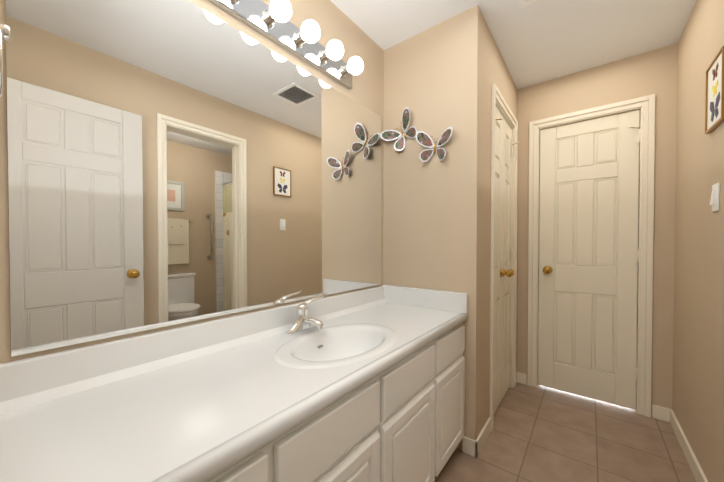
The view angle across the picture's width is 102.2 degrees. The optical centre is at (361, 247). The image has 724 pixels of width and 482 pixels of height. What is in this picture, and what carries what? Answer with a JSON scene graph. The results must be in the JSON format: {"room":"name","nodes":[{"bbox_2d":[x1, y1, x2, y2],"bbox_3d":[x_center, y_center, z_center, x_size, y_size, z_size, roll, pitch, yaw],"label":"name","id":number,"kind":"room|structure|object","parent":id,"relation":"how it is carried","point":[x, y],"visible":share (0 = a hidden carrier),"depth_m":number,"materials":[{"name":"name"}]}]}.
{"room":"bathroom","nodes":[
{"label":"bathroom","id":0,"kind":"room"},
{"bbox_2d":[0,0,383,363],"bbox_3d":[-0.070,-0.079,1.719,0.100,2.385,2.895,1,1,38],"label":"wall","id":1,"kind":"structure","parent":0,"point":[331,20],"depth_m":1.33,"materials":[{"name":"paint"}]},
{"bbox_2d":[0,285,383,408],"bbox_3d":[-0.348,0.310,1.263,0.021,0.103,1.620,1,1,38],"label":"backsplash","id":2,"kind":"structure","parent":1,"relation":"attached to","point":[23,381],"depth_m":0.87,"materials":[{"name":"white stone"}]},
{"bbox_2d":[5,0,380,356],"bbox_3d":[-0.347,-0.288,1.271,0.006,1.068,1.522,1,1,38],"label":"mirror","id":3,"kind":"object","parent":1,"relation":"attached to","point":[172,162],"visible":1,"depth_m":0.92,"materials":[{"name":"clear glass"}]},
{"bbox_2d":[208,0,363,89],"bbox_3d":[-0.388,-0.920,1.091,0.152,0.115,1.220,1,1,38],"label":"sconce","id":4,"kind":"object","parent":1,"relation":"attached to","point":[273,23],"visible":1,"depth_m":1.24,"materials":[{"name":"silver metal"}]},
{"bbox_2d":[383,5,517,449],"bbox_3d":[0.702,-0.084,2.148,0.590,2.385,1.070,1,1,38],"label":"wall","id":5,"kind":"structure","parent":0,"point":[440,78],"depth_m":1.67,"materials":[{"name":"paint"}]},
{"bbox_2d":[380,107,416,150],"bbox_3d":[0.228,-0.712,1.792,0.252,0.251,0.050,1,1,38],"label":"art","id":6,"kind":"object","parent":5,"relation":"attached to","point":[390,135],"visible":0.92,"depth_m":1.79,"materials":[{"name":"silver metal"}]},
{"bbox_2d":[384,285,467,312],"bbox_3d":[0.350,0.300,1.732,0.546,0.109,0.022,1,1,38],"label":"backsplash","id":7,"kind":"structure","parent":5,"relation":"attached to","point":[431,299],"depth_m":1.69,"materials":[{"name":"white stone"}]},
{"bbox_2d":[415,127,452,161],"bbox_3d":[0.413,-0.576,1.649,0.221,0.189,0.050,1,1,38],"label":"art","id":8,"kind":"object","parent":5,"relation":"attached to","point":[424,139],"visible":1,"depth_m":1.68,"materials":[{"name":"silver metal"}]},
{"bbox_2d":[471,417,490,457],"bbox_3d":[0.688,1.072,1.659,0.019,0.085,0.283,1,1,38],"label":"baseboard","id":9,"kind":"structure","parent":5,"relation":"attached to","point":[472,447],"depth_m":1.60,"materials":[{"name":"beige paint"}]},
{"bbox_2d":[494,107,511,412],"bbox_3d":[0.909,0.091,1.926,0.105,2.012,0.294,1,1,38],"label":"closet door","id":10,"kind":"structure","parent":5,"relation":"in","point":[499,273],"depth_m":1.97,"materials":[{"name":"beige paint"}]},
{"bbox_2d":[490,83,517,430],"bbox_3d":[0.964,0.061,2.072,0.118,2.096,0.718,1,1,38],"label":"trim","id":11,"kind":"structure","parent":5,"relation":"attached to","point":[498,101],"depth_m":2.04,"materials":[{"name":"beige paint"}]},
{"bbox_2d":[501,117,518,400],"bbox_3d":[1.092,0.088,2.162,0.105,2.012,0.294,1,1,38],"label":"closet door","id":12,"kind":"structure","parent":5,"relation":"in","point":[506,351],"depth_m":2.17,"materials":[{"name":"beige paint"}]},
{"bbox_2d":[330,0,695,88],"bbox_3d":[1.205,-1.299,0.816,3.200,0.080,3.065,1,1,38],"label":"ceiling","id":13,"kind":"structure","parent":0,"point":[538,41],"depth_m":1.68,"materials":[{"name":"paint"}]},
{"bbox_2d":[518,0,537,7],"bbox_3d":[0.867,-1.258,1.343,0.290,0.014,0.270,1,1,38],"label":"ceiling vent","id":14,"kind":"object","parent":13,"relation":"in","point":[523,3],"visible":1,"depth_m":1.50,"materials":[{"name":"white paint"}]},
{"bbox_2d":[434,382,695,481],"bbox_3d":[1.328,1.154,1.007,3.200,0.060,3.465,1,1,38],"label":"floor","id":15,"kind":"structure","parent":0,"point":[539,433],"depth_m":1.63,"materials":[{"name":"tile"}]},
{"bbox_2d":[180,317,467,481],"bbox_3d":[-0.144,0.762,1.110,0.538,0.720,1.620,1,1,38],"label":"bathroom vanity","id":16,"kind":"object","parent":15,"relation":"on","point":[366,385],"depth_m":0.96,"materials":[{"name":"white paint"}]},
{"bbox_2d":[0,349,319,481],"bbox_3d":[-0.481,0.388,0.691,0.516,0.040,0.553,1,1,38],"label":"countertop","id":17,"kind":"structure","parent":16,"relation":"on","point":[165,423],"depth_m":0.62,"materials":[{"name":"white stone"}]},
{"bbox_2d":[287,294,325,334],"bbox_3d":[-0.202,0.289,1.247,0.156,0.142,0.208,1,1,38],"label":"faucet","id":18,"kind":"object","parent":16,"relation":"on","point":[303,322],"visible":1,"depth_m":1.23,"materials":[{"name":"silver metal"}]},
{"bbox_2d":[336,301,463,336],"bbox_3d":[0.207,0.376,1.574,0.516,0.040,0.448,1,1,38],"label":"countertop","id":19,"kind":"structure","parent":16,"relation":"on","point":[416,320],"depth_m":1.46,"materials":[{"name":"white stone"}]},
{"bbox_2d":[516,43,677,416],"bbox_3d":[1.415,-0.087,2.334,1.485,2.385,0.100,1,1,38],"label":"wall","id":20,"kind":"structure","parent":0,"point":[645,74],"depth_m":1.91,"materials":[{"name":"paint"}]},
{"bbox_2d":[538,110,640,408],"bbox_3d":[1.612,0.089,2.112,0.577,2.012,0.105,1,1,38],"label":"end door","id":21,"kind":"structure","parent":20,"relation":"in","point":[588,246],"depth_m":2.11,"materials":[{"name":"beige paint"}]},
{"bbox_2d":[527,94,654,417],"bbox_3d":[1.638,0.060,2.150,0.709,2.096,0.118,1,1,38],"label":"door frame","id":22,"kind":"structure","parent":20,"relation":"attached to","point":[644,106],"depth_m":1.94,"materials":[{"name":"beige paint"}]},
{"bbox_2d":[672,0,723,481],"bbox_3d":[1.240,-0.066,0.805,0.120,2.385,3.065,1,1,38],"label":"wall","id":23,"kind":"structure","parent":0,"point":[698,375],"depth_m":1.43,"materials":[{"name":"paint"}]},
{"bbox_2d":[663,407,707,481],"bbox_3d":[1.598,1.076,1.402,0.031,0.085,1.170,1,1,38],"label":"baseboard","id":24,"kind":"structure","parent":23,"relation":"attached to","point":[668,414],"depth_m":1.55,"materials":[{"name":"beige paint"}]},
{"bbox_2d":[705,46,723,134],"bbox_3d":[1.489,-0.655,1.228,0.016,0.297,0.215,1,1,38],"label":"framed picture","id":25,"kind":"object","parent":23,"relation":"attached to","point":[714,99],"visible":1,"depth_m":1.23,"materials":[{"name":"white paper"}]},
{"bbox_2d":[710,183,719,211],"bbox_3d":[1.492,-0.210,1.239,0.017,0.116,0.072,1,1,38],"label":"light switch","id":26,"kind":"object","parent":23,"relation":"attached to","point":[715,198],"visible":1,"depth_m":1.22,"materials":[{"name":"white plastic"}]},
{"bbox_3d":[-0.304,-0.057,0.130,1.485,2.385,0.100,1,1,38],"label":"wall","id":27,"kind":"structure","parent":0,"visible":0},
{"bbox_2d":[0,24,10,96],"bbox_3d":[-0.681,-0.352,0.525,0.121,0.144,0.064,1,1,38],"label":"towel ring","id":28,"kind":"object","parent":27,"relation":"attached to","point":[5,33],"visible":1,"depth_m":0.53,"materials":[{"name":"silver metal"}]}
]}

